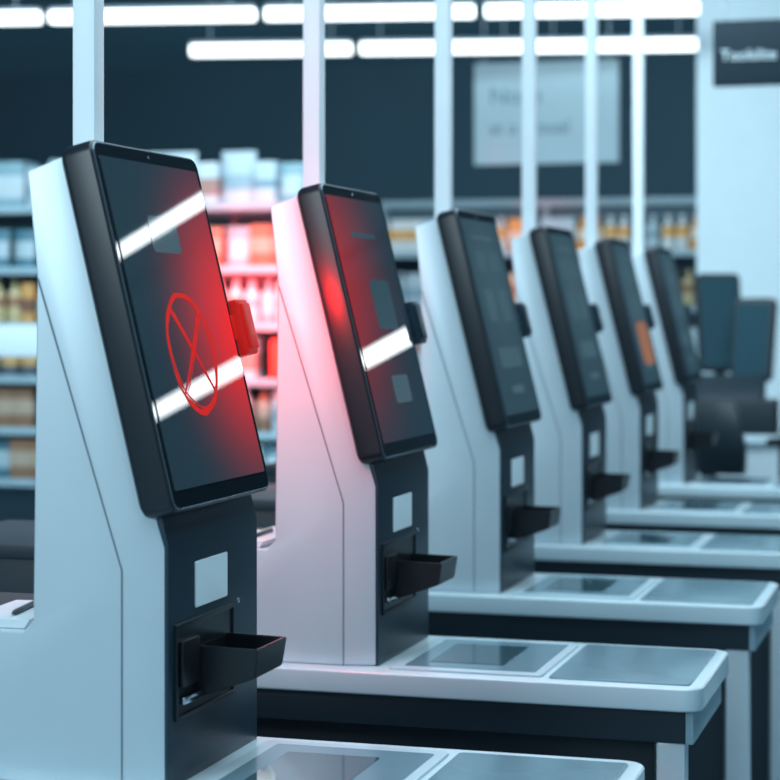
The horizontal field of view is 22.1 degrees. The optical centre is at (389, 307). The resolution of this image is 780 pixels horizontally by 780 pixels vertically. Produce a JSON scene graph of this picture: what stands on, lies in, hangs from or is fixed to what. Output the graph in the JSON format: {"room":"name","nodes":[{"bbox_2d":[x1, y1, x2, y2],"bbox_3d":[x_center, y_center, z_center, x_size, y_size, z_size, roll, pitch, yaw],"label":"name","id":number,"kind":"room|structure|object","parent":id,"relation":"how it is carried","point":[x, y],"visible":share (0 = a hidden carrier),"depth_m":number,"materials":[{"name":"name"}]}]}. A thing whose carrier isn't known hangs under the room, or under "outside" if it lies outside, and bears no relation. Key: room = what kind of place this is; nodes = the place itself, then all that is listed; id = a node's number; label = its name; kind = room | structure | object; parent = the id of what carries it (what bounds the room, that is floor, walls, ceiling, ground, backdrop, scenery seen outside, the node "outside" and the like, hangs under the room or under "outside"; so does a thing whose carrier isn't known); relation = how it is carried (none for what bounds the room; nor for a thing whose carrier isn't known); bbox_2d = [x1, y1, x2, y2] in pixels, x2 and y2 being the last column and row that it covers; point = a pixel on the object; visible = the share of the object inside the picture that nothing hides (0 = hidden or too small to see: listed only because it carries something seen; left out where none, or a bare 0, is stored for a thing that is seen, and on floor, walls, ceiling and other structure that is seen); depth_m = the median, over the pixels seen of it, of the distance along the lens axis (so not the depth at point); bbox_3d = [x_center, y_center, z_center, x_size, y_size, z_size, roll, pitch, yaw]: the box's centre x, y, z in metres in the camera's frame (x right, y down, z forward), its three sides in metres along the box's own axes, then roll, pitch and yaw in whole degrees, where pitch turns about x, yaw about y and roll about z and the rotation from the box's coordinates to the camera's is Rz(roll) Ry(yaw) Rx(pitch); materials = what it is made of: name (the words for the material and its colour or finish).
{"room":"supermarket","nodes":[
{"label":"supermarket","id":0,"kind":"room"},
{"bbox_2d":[265,462,275,483],"bbox_3d":[-0.031,0.568,6.027,0.610,0.209,0.420,0,0,16],"label":"store shelf","id":1,"kind":"object","parent":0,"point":[270,467],"visible":0.02,"depth_m":5.91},
{"bbox_2d":[0,51,696,200],"bbox_3d":[3.787,-0.580,19.841,18.000,4.000,0.200,0,0,16],"label":"wall","id":2,"kind":"structure","parent":0,"point":[380,115],"depth_m":20.95,"materials":[{"name":"paint"}]},
{"bbox_2d":[0,0,696,74],"bbox_3d":[0.779,-2.680,9.677,18.000,0.200,21.000,0,0,16],"label":"ceiling","id":3,"kind":"structure","parent":0,"point":[46,47],"depth_m":18.80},
{"bbox_2d":[0,0,41,24],"bbox_3d":[-2.479,-2.070,11.009,1.130,1.020,0.085,0,0,5],"label":"strip light","id":4,"kind":"object","parent":3,"relation":"hanging from","point":[8,16],"visible":1,"depth_m":10.93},
{"bbox_2d":[49,0,255,23],"bbox_3d":[-1.295,-2.070,10.896,1.130,1.020,0.085,0,0,5],"label":"strip light","id":5,"kind":"object","parent":3,"relation":"hanging from","point":[240,12],"visible":0.97,"depth_m":10.85,"materials":[{"name":"plastic"}]},
{"bbox_2d":[190,22,302,56],"bbox_3d":[-0.872,-1.639,12.234,0.691,0.208,0.085,0,0,5],"label":"strip light","id":6,"kind":"object","parent":3,"relation":"hanging from","point":[209,48],"depth_m":12.19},
{"bbox_2d":[325,20,351,54],"bbox_3d":[-0.309,-1.641,12.180,0.159,0.208,0.085,0,0,5],"label":"strip light","id":7,"kind":"object","parent":3,"relation":"hanging from","point":[333,46],"depth_m":12.14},
{"bbox_2d":[265,0,474,20],"bbox_3d":[-0.110,-2.070,10.782,1.130,1.020,0.085,0,0,5],"label":"strip light","id":8,"kind":"object","parent":3,"relation":"hanging from","point":[461,9],"visible":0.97,"depth_m":10.74,"materials":[{"name":"plastic"}]},
{"bbox_2d":[360,19,434,54],"bbox_3d":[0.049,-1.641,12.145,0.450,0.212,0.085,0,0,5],"label":"strip light","id":9,"kind":"object","parent":3,"relation":"hanging from","point":[379,46],"depth_m":12.10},
{"bbox_2d":[453,18,521,53],"bbox_3d":[0.591,-1.639,12.093,0.410,0.208,0.085,0,0,5],"label":"strip light","id":10,"kind":"object","parent":3,"relation":"hanging from","point":[503,44],"depth_m":12.05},
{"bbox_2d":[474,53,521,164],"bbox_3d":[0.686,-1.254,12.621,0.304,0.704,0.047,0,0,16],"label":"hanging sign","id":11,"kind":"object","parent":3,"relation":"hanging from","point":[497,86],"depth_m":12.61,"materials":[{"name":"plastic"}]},
{"bbox_2d":[537,17,584,52],"bbox_3d":[1.031,-1.640,12.051,0.281,0.210,0.085,0,0,5],"label":"strip light","id":12,"kind":"object","parent":3,"relation":"hanging from","point":[565,43],"depth_m":12.01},
{"bbox_2d":[485,0,698,17],"bbox_3d":[1.074,-2.070,10.668,1.130,1.020,0.085,0,0,5],"label":"strip light","id":13,"kind":"object","parent":3,"relation":"hanging from","point":[512,8],"visible":0.88,"depth_m":10.63,"materials":[{"name":"plastic"}]},
{"bbox_2d":[598,36,632,51],"bbox_3d":[1.354,-1.581,12.020,0.202,0.092,0.085,0,0,5],"label":"strip light","id":14,"kind":"object","parent":3,"relation":"hanging from","point":[605,43],"depth_m":11.98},
{"bbox_2d":[644,15,696,50],"bbox_3d":[1.679,-1.641,11.989,0.308,0.210,0.085,0,0,5],"label":"strip light","id":15,"kind":"object","parent":3,"relation":"hanging from","point":[678,42],"depth_m":11.95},
{"bbox_2d":[713,0,779,86],"bbox_3d":[1.574,-1.730,7.873,0.600,1.700,0.047,0,0,16],"label":"hanging sign","id":16,"kind":"object","parent":3,"relation":"hanging from","point":[745,52],"visible":1,"depth_m":7.91,"materials":[{"name":"plastic"}]},
{"bbox_2d":[697,0,779,427],"bbox_3d":[2.051,-0.580,11.386,0.530,4.000,0.600,0,0,16],"label":"column","id":17,"kind":"structure","parent":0,"point":[738,128],"depth_m":11.11,"materials":[{"name":"paint"}]},
{"bbox_3d":[0.353,1.470,8.239,18.000,0.100,24.000,0,0,16],"label":"floor","id":18,"kind":"structure","parent":0,"visible":0},
{"bbox_2d":[0,520,265,592],"bbox_3d":[-0.604,0.568,4.090,0.610,0.209,0.420,0,0,16],"label":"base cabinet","id":19,"kind":"object","parent":18,"relation":"on","point":[17,537],"visible":0.2,"depth_m":3.92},
{"bbox_2d":[0,202,279,520],"bbox_3d":[-1.594,0.430,10.644,2.700,1.980,0.532,0,0,16],"label":"shelving unit","id":20,"kind":"object","parent":18,"relation":"on","point":[17,496],"visible":0.02,"depth_m":10.64,"materials":[{"name":"metal"}]},
{"bbox_2d":[0,281,6,321],"bbox_3d":[-2.074,-0.033,10.594,0.084,0.225,0.082,0,0,16],"label":"bottle","id":21,"kind":"object","parent":20,"relation":"on","point":[3,299],"visible":0.92,"depth_m":10.57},
{"bbox_2d":[0,229,10,266],"bbox_3d":[-2.071,-0.313,10.584,0.140,0.205,0.078,0,0,16],"label":"pouch","id":22,"kind":"object","parent":20,"relation":"on","point":[4,233],"visible":0.97,"depth_m":10.56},
{"bbox_2d":[0,436,16,478],"bbox_3d":[-2.039,0.793,10.613,0.110,0.214,0.120,0,0,16],"label":"carton","id":23,"kind":"object","parent":20,"relation":"on","point":[4,441],"visible":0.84,"depth_m":10.55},
{"bbox_2d":[0,386,18,426],"bbox_3d":[-2.027,0.523,10.603,0.110,0.214,0.120,0,0,16],"label":"carton","id":24,"kind":"object","parent":20,"relation":"on","point":[6,392],"visible":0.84,"depth_m":10.54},
{"bbox_2d":[0,357,19,375],"bbox_3d":[-2.007,0.270,10.576,0.110,0.180,0.107,0,0,16],"label":"jar","id":25,"kind":"object","parent":20,"relation":"on","point":[9,366],"visible":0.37,"depth_m":10.53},
{"bbox_2d":[7,280,20,322],"bbox_3d":[-1.982,-0.033,10.569,0.084,0.225,0.082,0,0,16],"label":"bottle","id":26,"kind":"object","parent":20,"relation":"on","point":[14,295],"visible":0.98,"depth_m":10.54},
{"bbox_2d":[0,326,36,356],"bbox_3d":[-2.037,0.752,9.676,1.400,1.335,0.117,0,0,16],"label":"rail","id":27,"kind":"object","parent":20,"relation":"attached to","point":[15,341],"visible":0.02,"depth_m":9.58,"materials":[{"name":"metal"}]},
{"bbox_2d":[0,161,39,205],"bbox_3d":[-1.982,-0.651,10.645,0.160,0.242,0.200,0,0,16],"label":"carton","id":28,"kind":"object","parent":20,"relation":"on","point":[13,175],"visible":0.7,"depth_m":10.55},
{"bbox_2d":[10,437,35,478],"bbox_3d":[-1.933,0.793,10.563,0.110,0.214,0.120,0,0,16],"label":"carton","id":29,"kind":"object","parent":20,"relation":"on","point":[19,446],"visible":0.78,"depth_m":10.51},
{"bbox_2d":[13,386,35,427],"bbox_3d":[-1.918,0.523,10.573,0.110,0.214,0.120,0,0,16],"label":"carton","id":30,"kind":"object","parent":20,"relation":"on","point":[24,397],"visible":0.77,"depth_m":10.52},
{"bbox_2d":[14,229,36,266],"bbox_3d":[-1.926,-0.313,10.570,0.140,0.205,0.078,0,0,16],"label":"pouch","id":31,"kind":"object","parent":20,"relation":"on","point":[25,255],"visible":0.78,"depth_m":10.54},
{"bbox_2d":[20,357,36,375],"bbox_3d":[-1.896,0.270,10.554,0.110,0.180,0.107,0,0,16],"label":"jar","id":32,"kind":"object","parent":20,"relation":"on","point":[28,365],"visible":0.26,"depth_m":10.50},
{"bbox_2d":[21,283,36,322],"bbox_3d":[-1.895,-0.026,10.566,0.070,0.212,0.100,0,0,16],"label":"carton","id":33,"kind":"object","parent":20,"relation":"on","point":[28,290],"visible":0.75,"depth_m":10.52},
{"bbox_2d":[26,168,34,205],"bbox_3d":[-1.851,-0.633,10.531,0.140,0.205,0.078,0,0,16],"label":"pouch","id":34,"kind":"object","parent":20,"relation":"on","point":[30,169],"visible":0.23,"depth_m":10.53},
{"bbox_2d":[29,438,35,478],"bbox_3d":[-1.823,0.793,10.533,0.110,0.214,0.120,0,0,16],"label":"carton","id":35,"kind":"object","parent":20,"relation":"on","point":[32,442],"visible":0.24,"depth_m":10.49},
{"bbox_2d":[165,152,197,166],"bbox_3d":[-1.078,-0.665,10.290,0.190,0.270,0.078,0,0,16],"label":"shelf product","id":36,"kind":"object","parent":20,"relation":"on","point":[192,155],"visible":0.16,"depth_m":10.27},
{"bbox_2d":[197,162,222,202],"bbox_3d":[-0.918,-0.637,10.268,0.110,0.214,0.120,0,0,16],"label":"carton","id":37,"kind":"object","parent":20,"relation":"on","point":[210,173],"visible":0.68,"depth_m":10.21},
{"bbox_2d":[211,227,223,265],"bbox_3d":[-0.918,-0.313,10.253,0.140,0.205,0.078,0,0,16],"label":"pouch","id":38,"kind":"object","parent":20,"relation":"on","point":[217,232],"visible":0.32,"depth_m":10.23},
{"bbox_2d":[228,280,243,300],"bbox_3d":[-0.785,-0.033,10.225,0.084,0.225,0.082,0,0,16],"label":"bottle","id":39,"kind":"object","parent":20,"relation":"on","point":[236,292],"visible":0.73,"depth_m":10.20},
{"bbox_2d":[227,227,249,265],"bbox_3d":[-0.770,-0.313,10.225,0.140,0.205,0.078,0,0,16],"label":"pouch","id":40,"kind":"object","parent":20,"relation":"on","point":[238,238],"visible":0.94,"depth_m":10.20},
{"bbox_2d":[222,151,256,202],"bbox_3d":[-0.770,-0.665,10.216,0.190,0.270,0.078,0,0,16],"label":"carton","id":41,"kind":"object","parent":20,"relation":"on","point":[238,166],"visible":0.96,"depth_m":10.19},
{"bbox_2d":[241,336,262,377],"bbox_3d":[-0.722,0.253,10.216,0.110,0.214,0.120,0,0,16],"label":"carton","id":42,"kind":"object","parent":20,"relation":"on","point":[252,364],"visible":0.39,"depth_m":10.16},
{"bbox_2d":[244,279,259,322],"bbox_3d":[-0.702,-0.033,10.192,0.084,0.225,0.082,0,0,16],"label":"bottle","id":43,"kind":"object","parent":20,"relation":"on","point":[252,296],"visible":0.84,"depth_m":10.16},
{"bbox_2d":[250,224,271,265],"bbox_3d":[-0.642,-0.317,10.182,0.110,0.214,0.120,0,0,16],"label":"carton","id":44,"kind":"object","parent":20,"relation":"on","point":[260,234],"visible":0.68,"depth_m":10.12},
{"bbox_2d":[256,387,272,431],"bbox_3d":[-0.640,0.517,10.178,0.084,0.225,0.082,0,0,16],"label":"bottle","id":45,"kind":"object","parent":20,"relation":"on","point":[264,407],"visible":0.97,"depth_m":10.15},
{"bbox_2d":[255,161,280,201],"bbox_3d":[-0.617,-0.637,10.184,0.110,0.214,0.120,0,0,16],"label":"carton","id":46,"kind":"object","parent":20,"relation":"on","point":[267,173],"visible":0.78,"depth_m":10.13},
{"bbox_2d":[261,279,276,322],"bbox_3d":[-0.615,-0.033,10.159,0.084,0.225,0.082,0,0,16],"label":"bottle","id":47,"kind":"object","parent":20,"relation":"on","point":[268,296],"visible":0.98,"depth_m":10.13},
{"bbox_2d":[264,445,275,463],"bbox_3d":[-0.571,0.797,10.145,0.140,0.205,0.078,0,0,16],"label":"pouch","id":48,"kind":"object","parent":20,"relation":"on","point":[270,450],"visible":0.22,"depth_m":10.14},
{"bbox_2d":[269,337,277,378],"bbox_3d":[-0.523,0.255,10.107,0.180,0.210,0.054,0,0,16],"label":"carton","id":49,"kind":"object","parent":20,"relation":"on","point":[273,342],"visible":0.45,"depth_m":10.10,"materials":[{"name":"red cardboard"}]},
{"bbox_2d":[272,225,275,265],"bbox_3d":[-0.529,-0.317,10.167,0.110,0.214,0.120,0,0,16],"label":"carton","id":50,"kind":"object","parent":20,"relation":"on","point":[273,245],"visible":0.12,"depth_m":10.12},
{"bbox_2d":[273,390,276,431],"bbox_3d":[-0.548,0.524,10.173,0.070,0.212,0.100,0,0,16],"label":"carton","id":51,"kind":"object","parent":20,"relation":"on","point":[274,391],"visible":0.24,"depth_m":10.13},
{"bbox_2d":[280,163,302,201],"bbox_3d":[-0.492,-0.633,10.134,0.140,0.205,0.078,0,0,16],"label":"pouch","id":52,"kind":"object","parent":20,"relation":"on","point":[291,173],"visible":0.66,"depth_m":10.11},
{"bbox_2d":[187,737,644,779],"bbox_3d":[-0.433,1.043,2.983,1.576,0.754,0.435,0,0,16],"label":"countertop","id":53,"kind":"structure","parent":18,"relation":"on","point":[263,758],"depth_m":2.93,"materials":[{"name":"plastic"}]},
{"bbox_2d":[0,592,33,604],"bbox_3d":[-0.891,0.568,3.121,0.610,0.209,0.420,0,0,16],"label":"base cabinet","id":54,"kind":"object","parent":53,"relation":"on","point":[5,597],"visible":0.02,"depth_m":3.21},
{"bbox_2d":[0,140,285,779],"bbox_3d":[-0.371,0.218,3.011,0.440,0.908,0.442,0,0,16],"label":"kiosk","id":55,"kind":"object","parent":53,"relation":"on","point":[142,655],"visible":1,"depth_m":2.82,"materials":[{"name":"metal"}]},
{"bbox_2d":[0,600,33,627],"bbox_3d":[-0.547,0.447,2.952,0.106,0.020,0.180,0,0,13],"label":"paper stack","id":56,"kind":"object","parent":55,"relation":"on","point":[16,613],"visible":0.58,"depth_m":2.90,"materials":[{"name":"paper"}]},
{"bbox_2d":[73,0,103,144],"bbox_3d":[-0.467,-1.062,3.082,0.037,3.038,0.050,0,0,16],"label":"support pole","id":57,"kind":"object","parent":55,"relation":"on","point":[88,15],"visible":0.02,"depth_m":3.07,"materials":[{"name":"metal"}]},
{"bbox_2d":[179,635,199,687],"bbox_3d":[-0.285,0.502,2.845,0.008,0.065,0.065,0,0,16],"label":"dispenser slot","id":58,"kind":"object","parent":55,"relation":"attached to","point":[189,645],"depth_m":2.84,"materials":[{"name":"black plastic"}]},
{"bbox_2d":[196,632,285,696],"bbox_3d":[-0.218,0.525,2.926,0.100,0.078,0.124,0,0,16],"label":"tray","id":59,"kind":"object","parent":55,"relation":"on","point":[225,660],"depth_m":2.88,"materials":[{"name":"black plastic"}]},
{"bbox_2d":[257,636,727,779],"bbox_3d":[-0.146,1.043,3.952,1.576,0.754,0.435,0,0,16],"label":"countertop","id":60,"kind":"structure","parent":18,"relation":"on","point":[644,705],"depth_m":3.69,"materials":[{"name":"plastic"}]},
{"bbox_2d":[257,183,456,665],"bbox_3d":[-0.084,0.218,3.979,0.440,0.908,0.442,0,0,16],"label":"kiosk","id":61,"kind":"object","parent":60,"relation":"on","point":[348,572],"visible":0.99,"depth_m":3.79,"materials":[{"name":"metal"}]},
{"bbox_2d":[257,528,274,547],"bbox_3d":[-0.262,0.447,3.915,0.106,0.020,0.180,0,0,20],"label":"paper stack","id":62,"kind":"object","parent":61,"relation":"on","point":[266,537],"visible":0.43,"depth_m":3.88,"materials":[{"name":"paper"}]},
{"bbox_2d":[303,0,324,187],"bbox_3d":[-0.158,-1.062,4.125,0.037,3.038,0.050,0,0,16],"label":"support pole","id":63,"kind":"object","parent":61,"relation":"on","point":[313,10],"visible":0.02,"depth_m":4.11,"materials":[{"name":"metal"}]},
{"bbox_2d":[385,553,396,590],"bbox_3d":[0.002,0.502,3.814,0.008,0.065,0.065,0,0,16],"label":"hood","id":64,"kind":"object","parent":61,"relation":"attached to","point":[390,558],"depth_m":3.80,"materials":[{"name":"black plastic"}]},
{"bbox_2d":[394,553,456,598],"bbox_3d":[0.068,0.525,3.895,0.100,0.078,0.124,0,0,16],"label":"tray","id":65,"kind":"object","parent":61,"relation":"on","point":[414,572],"depth_m":3.84,"materials":[{"name":"black plastic"}]},
{"bbox_2d":[381,196,696,363],"bbox_3d":[0.975,0.350,13.018,2.280,2.140,0.542,0,0,16],"label":"shelving unit","id":66,"kind":"object","parent":18,"relation":"on","point":[406,262],"visible":0.06,"depth_m":13.16,"materials":[{"name":"metal"}]},
{"bbox_2d":[390,220,406,251],"bbox_3d":[0.071,-0.467,13.129,0.110,0.214,0.120,0,0,16],"label":"carton","id":67,"kind":"object","parent":66,"relation":"on","point":[398,228],"visible":0.69,"depth_m":13.07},
{"bbox_2d":[399,272,406,301],"bbox_3d":[0.074,-0.123,13.098,0.084,0.225,0.082,0,0,16],"label":"bottle","id":68,"kind":"object","parent":66,"relation":"on","point":[403,282],"visible":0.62,"depth_m":13.07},
{"bbox_2d":[407,274,420,305],"bbox_3d":[0.177,-0.117,13.073,0.110,0.214,0.120,0,0,16],"label":"carton","id":69,"kind":"object","parent":66,"relation":"on","point":[413,280],"visible":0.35,"depth_m":13.02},
{"bbox_2d":[407,220,422,251],"bbox_3d":[0.177,-0.467,13.090,0.110,0.214,0.120,0,0,16],"label":"carton","id":70,"kind":"object","parent":66,"relation":"on","point":[411,224],"visible":0.58,"depth_m":13.04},
{"bbox_2d":[496,217,506,250],"bbox_3d":[0.716,-0.473,12.890,0.084,0.225,0.082,0,0,16],"label":"bottle","id":71,"kind":"object","parent":66,"relation":"on","point":[501,228],"visible":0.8,"depth_m":12.85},
{"bbox_2d":[510,273,515,302],"bbox_3d":[0.838,-0.117,12.895,0.110,0.214,0.120,0,0,16],"label":"carton","id":72,"kind":"object","parent":66,"relation":"on","point":[512,279],"visible":0.19,"depth_m":12.85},
{"bbox_2d":[508,218,521,250],"bbox_3d":[0.826,-0.467,12.891,0.110,0.214,0.120,0,0,16],"label":"carton","id":73,"kind":"object","parent":66,"relation":"on","point":[514,225],"visible":0.44,"depth_m":12.84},
{"bbox_2d":[541,218,557,227],"bbox_3d":[1.035,-0.467,12.838,0.110,0.214,0.120,0,0,16],"label":"carton","id":74,"kind":"object","parent":66,"relation":"on","point":[553,222],"visible":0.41,"depth_m":12.78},
{"bbox_2d":[558,218,577,249],"bbox_3d":[1.137,-0.467,12.786,0.110,0.214,0.120,0,0,16],"label":"carton","id":75,"kind":"object","parent":66,"relation":"on","point":[571,224],"visible":0.55,"depth_m":12.73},
{"bbox_2d":[577,216,584,250],"bbox_3d":[1.230,-0.473,12.737,0.084,0.225,0.082,0,0,16],"label":"bottle","id":76,"kind":"object","parent":66,"relation":"on","point":[581,227],"visible":0.58,"depth_m":12.70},
{"bbox_2d":[598,216,603,239],"bbox_3d":[1.318,-0.473,12.728,0.084,0.225,0.082,0,0,16],"label":"bottle","id":77,"kind":"object","parent":66,"relation":"on","point":[600,227],"visible":0.35,"depth_m":12.70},
{"bbox_2d":[604,216,616,238],"bbox_3d":[1.401,-0.473,12.692,0.084,0.225,0.082,0,0,16],"label":"bottle","id":78,"kind":"object","parent":66,"relation":"on","point":[610,230],"visible":0.68,"depth_m":12.66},
{"bbox_2d":[618,215,630,249],"bbox_3d":[1.484,-0.473,12.666,0.084,0.225,0.082,0,0,16],"label":"bottle","id":79,"kind":"object","parent":66,"relation":"on","point":[624,230],"visible":0.8,"depth_m":12.64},
{"bbox_2d":[646,215,659,247],"bbox_3d":[1.660,-0.473,12.618,0.084,0.225,0.082,0,0,16],"label":"bottle","id":80,"kind":"object","parent":66,"relation":"on","point":[652,231],"visible":0.81,"depth_m":12.59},
{"bbox_2d":[662,215,674,249],"bbox_3d":[1.754,-0.473,12.595,0.084,0.225,0.082,0,0,16],"label":"bottle","id":81,"kind":"object","parent":66,"relation":"on","point":[668,229],"visible":0.87,"depth_m":12.56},
{"bbox_2d":[676,215,688,249],"bbox_3d":[1.840,-0.473,12.579,0.084,0.225,0.082,0,0,16],"label":"bottle","id":82,"kind":"object","parent":66,"relation":"on","point":[682,229],"visible":0.98,"depth_m":12.55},
{"bbox_2d":[682,270,694,305],"bbox_3d":[1.875,-0.123,12.548,0.084,0.225,0.082,0,0,16],"label":"bottle","id":83,"kind":"object","parent":66,"relation":"on","point":[688,287],"visible":0.83,"depth_m":12.51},
{"bbox_2d":[690,215,696,249],"bbox_3d":[1.925,-0.473,12.552,0.084,0.225,0.082,0,0,16],"label":"bottle","id":84,"kind":"object","parent":66,"relation":"on","point":[693,230],"visible":0.49,"depth_m":12.53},
{"bbox_2d":[690,328,696,352],"bbox_3d":[1.927,0.233,12.572,0.110,0.214,0.120,0,0,16],"label":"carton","id":85,"kind":"object","parent":66,"relation":"on","point":[693,330],"visible":0.03,"depth_m":12.52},
{"bbox_2d":[428,573,778,779],"bbox_3d":[0.140,1.043,4.920,1.576,0.754,0.435,0,0,16],"label":"countertop","id":86,"kind":"structure","parent":18,"relation":"on","point":[731,617],"depth_m":4.62,"materials":[{"name":"plastic"}]},
{"bbox_2d":[251,484,275,527],"bbox_3d":[-0.317,0.568,5.058,0.610,0.209,0.420,0,0,16],"label":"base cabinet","id":87,"kind":"object","parent":86,"relation":"on","point":[264,502],"visible":0.02,"depth_m":4.84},
{"bbox_2d":[415,208,560,592],"bbox_3d":[0.203,0.218,4.948,0.440,0.908,0.442,0,0,16],"label":"kiosk","id":88,"kind":"object","parent":86,"relation":"on","point":[475,366],"visible":0.95,"depth_m":4.75,"materials":[{"name":"white plastic"},{"name":"dark satin metal"},{"name":"black plastic"}]},
{"bbox_2d":[435,0,452,218],"bbox_3d":[0.136,-1.062,5.115,0.039,3.038,0.050,0,0,16],"label":"support pole","id":89,"kind":"object","parent":88,"relation":"on","point":[443,8],"visible":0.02,"depth_m":5.10,"materials":[{"name":"metal"}]},
{"bbox_2d":[506,503,514,532],"bbox_3d":[0.288,0.502,4.782,0.008,0.065,0.065,0,0,16],"label":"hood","id":90,"kind":"object","parent":88,"relation":"attached to","point":[510,507],"depth_m":4.76,"materials":[{"name":"black plastic"}]},
{"bbox_2d":[512,505,560,539],"bbox_3d":[0.355,0.525,4.863,0.100,0.078,0.124,0,0,16],"label":"tray","id":91,"kind":"object","parent":88,"relation":"on","point":[528,520],"depth_m":4.81,"materials":[{"name":"black plastic"}]},
{"bbox_2d":[534,531,779,779],"bbox_3d":[0.427,1.043,5.888,1.576,0.754,0.435,0,0,16],"label":"countertop","id":92,"kind":"structure","parent":18,"relation":"on","point":[755,558],"depth_m":5.58,"materials":[{"name":"plastic"}]},
{"bbox_2d":[511,225,629,543],"bbox_3d":[0.489,0.218,5.916,0.440,0.908,0.442,0,0,16],"label":"kiosk","id":93,"kind":"object","parent":92,"relation":"on","point":[563,350],"visible":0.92,"depth_m":5.71,"materials":[{"name":"white plastic"},{"name":"dark satin metal"},{"name":"black plastic"}]},
{"bbox_2d":[522,0,536,235],"bbox_3d":[0.422,-1.062,6.083,0.039,3.038,0.050,0,0,16],"label":"support pole","id":94,"kind":"object","parent":93,"relation":"on","point":[529,7],"visible":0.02,"depth_m":6.07,"materials":[{"name":"metal"}]},
{"bbox_2d":[587,471,592,494],"bbox_3d":[0.575,0.502,5.751,0.008,0.065,0.065,0,0,16],"label":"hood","id":95,"kind":"object","parent":93,"relation":"attached to","point":[589,473],"depth_m":5.74,"materials":[{"name":"black plastic"}]},
{"bbox_2d":[591,473,629,500],"bbox_3d":[0.641,0.525,5.832,0.100,0.078,0.124,0,0,16],"label":"tray","id":96,"kind":"object","parent":93,"relation":"on","point":[604,485],"depth_m":5.78,"materials":[{"name":"black plastic"}]},
{"bbox_2d":[606,500,779,535],"bbox_3d":[0.714,1.043,6.857,1.576,0.754,0.435,0,0,16],"label":"countertop","id":97,"kind":"structure","parent":18,"relation":"on","point":[673,516],"depth_m":6.58,"materials":[{"name":"plastic"}]},
{"bbox_2d":[579,237,679,509],"bbox_3d":[0.776,0.218,6.885,0.440,0.908,0.442,0,0,16],"label":"kiosk","id":98,"kind":"object","parent":97,"relation":"on","point":[629,357],"visible":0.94,"depth_m":6.68,"materials":[{"name":"white painted metal"},{"name":"black glass"},{"name":"black plastic"}]},
{"bbox_2d":[585,0,597,247],"bbox_3d":[0.709,-1.062,7.052,0.039,3.038,0.050,0,0,16],"label":"support pole","id":99,"kind":"object","parent":98,"relation":"on","point":[591,6],"visible":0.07,"depth_m":7.04,"materials":[{"name":"metal"}]},
{"bbox_2d":[636,322,654,364],"bbox_3d":[0.875,0.120,6.850,0.001,0.150,0.220,-14,-4,16],"label":"picture","id":100,"kind":"object","parent":98,"relation":"attached to","point":[642,330],"depth_m":6.85},
{"bbox_2d":[644,447,648,467],"bbox_3d":[0.862,0.502,6.719,0.008,0.065,0.065,0,0,16],"label":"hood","id":101,"kind":"object","parent":98,"relation":"attached to","point":[646,449],"depth_m":6.70,"materials":[{"name":"black plastic"}]},
{"bbox_2d":[647,450,679,472],"bbox_3d":[0.928,0.525,6.800,0.100,0.078,0.124,0,0,16],"label":"tray","id":102,"kind":"object","parent":98,"relation":"on","point":[658,460],"depth_m":6.74,"materials":[{"name":"black plastic"}]},
{"bbox_2d":[658,476,779,502],"bbox_3d":[1.000,1.043,7.825,1.576,0.754,0.435,0,0,16],"label":"countertop","id":103,"kind":"structure","parent":18,"relation":"on","point":[705,488],"depth_m":7.56,"materials":[{"name":"plastic"}]},
{"bbox_2d":[632,246,717,483],"bbox_3d":[1.063,0.218,7.853,0.440,0.908,0.442,0,0,16],"label":"kiosk","id":104,"kind":"object","parent":103,"relation":"on","point":[658,282],"visible":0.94,"depth_m":7.64,"materials":[{"name":"white painted metal"},{"name":"black glass"},{"name":"black plastic"}]},
{"bbox_2d":[633,0,643,255],"bbox_3d":[0.996,-1.062,8.020,0.039,3.038,0.050,0,0,16],"label":"support pole","id":105,"kind":"object","parent":104,"relation":"on","point":[638,5],"visible":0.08,"depth_m":8.01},
{"bbox_2d":[687,430,690,447],"bbox_3d":[1.149,0.502,7.688,0.008,0.065,0.065,0,0,16],"label":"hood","id":106,"kind":"object","parent":104,"relation":"attached to","point":[688,431],"depth_m":7.68,"materials":[{"name":"black plastic"}]},
{"bbox_2d":[689,432,717,452],"bbox_3d":[1.215,0.525,7.769,0.100,0.078,0.124,0,0,16],"label":"tray","id":107,"kind":"object","parent":104,"relation":"on","point":[698,440],"depth_m":7.71,"materials":[{"name":"black plastic"}]},
{"bbox_2d":[698,398,779,478],"bbox_3d":[1.456,0.899,8.648,0.568,1.037,0.588,0,0,31],"label":"office chair","id":108,"kind":"object","parent":18,"relation":"on","point":[728,456],"visible":0.16,"depth_m":8.38,"materials":[{"name":"black plastic"}]},
{"bbox_2d":[698,428,779,478],"bbox_3d":[1.766,1.000,9.385,1.300,0.840,0.600,0,0,16],"label":"desk","id":109,"kind":"object","parent":18,"relation":"on","point":[762,459],"visible":0.09,"depth_m":9.12,"materials":[{"name":"plastic"}]},
{"bbox_2d":[694,273,740,374],"bbox_3d":[1.592,0.206,9.675,0.220,0.747,0.164,0,0,-10],"label":"monitor","id":110,"kind":"object","parent":109,"relation":"on","point":[716,294],"visible":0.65,"depth_m":9.65,"materials":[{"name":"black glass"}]},
{"bbox_2d":[695,374,778,434],"bbox_3d":[1.492,0.445,9.268,0.600,0.270,0.180,0,0,16],"label":"cash register","id":111,"kind":"object","parent":109,"relation":"on","point":[759,415],"visible":0.46,"depth_m":9.16,"materials":[{"name":"plastic"}]},
{"bbox_2d":[730,298,777,381],"bbox_3d":[1.730,0.266,9.506,0.210,0.628,0.156,0,0,38],"label":"monitor","id":112,"kind":"object","parent":109,"relation":"on","point":[755,319],"visible":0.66,"depth_m":9.48,"materials":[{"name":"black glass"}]},
{"bbox_2d":[744,428,779,443],"bbox_3d":[1.766,0.600,9.385,1.300,0.040,0.600,0,0,16],"label":"countertop","id":113,"kind":"structure","parent":109,"relation":"on","point":[749,439],"depth_m":9.10,"materials":[{"name":"laminate"}]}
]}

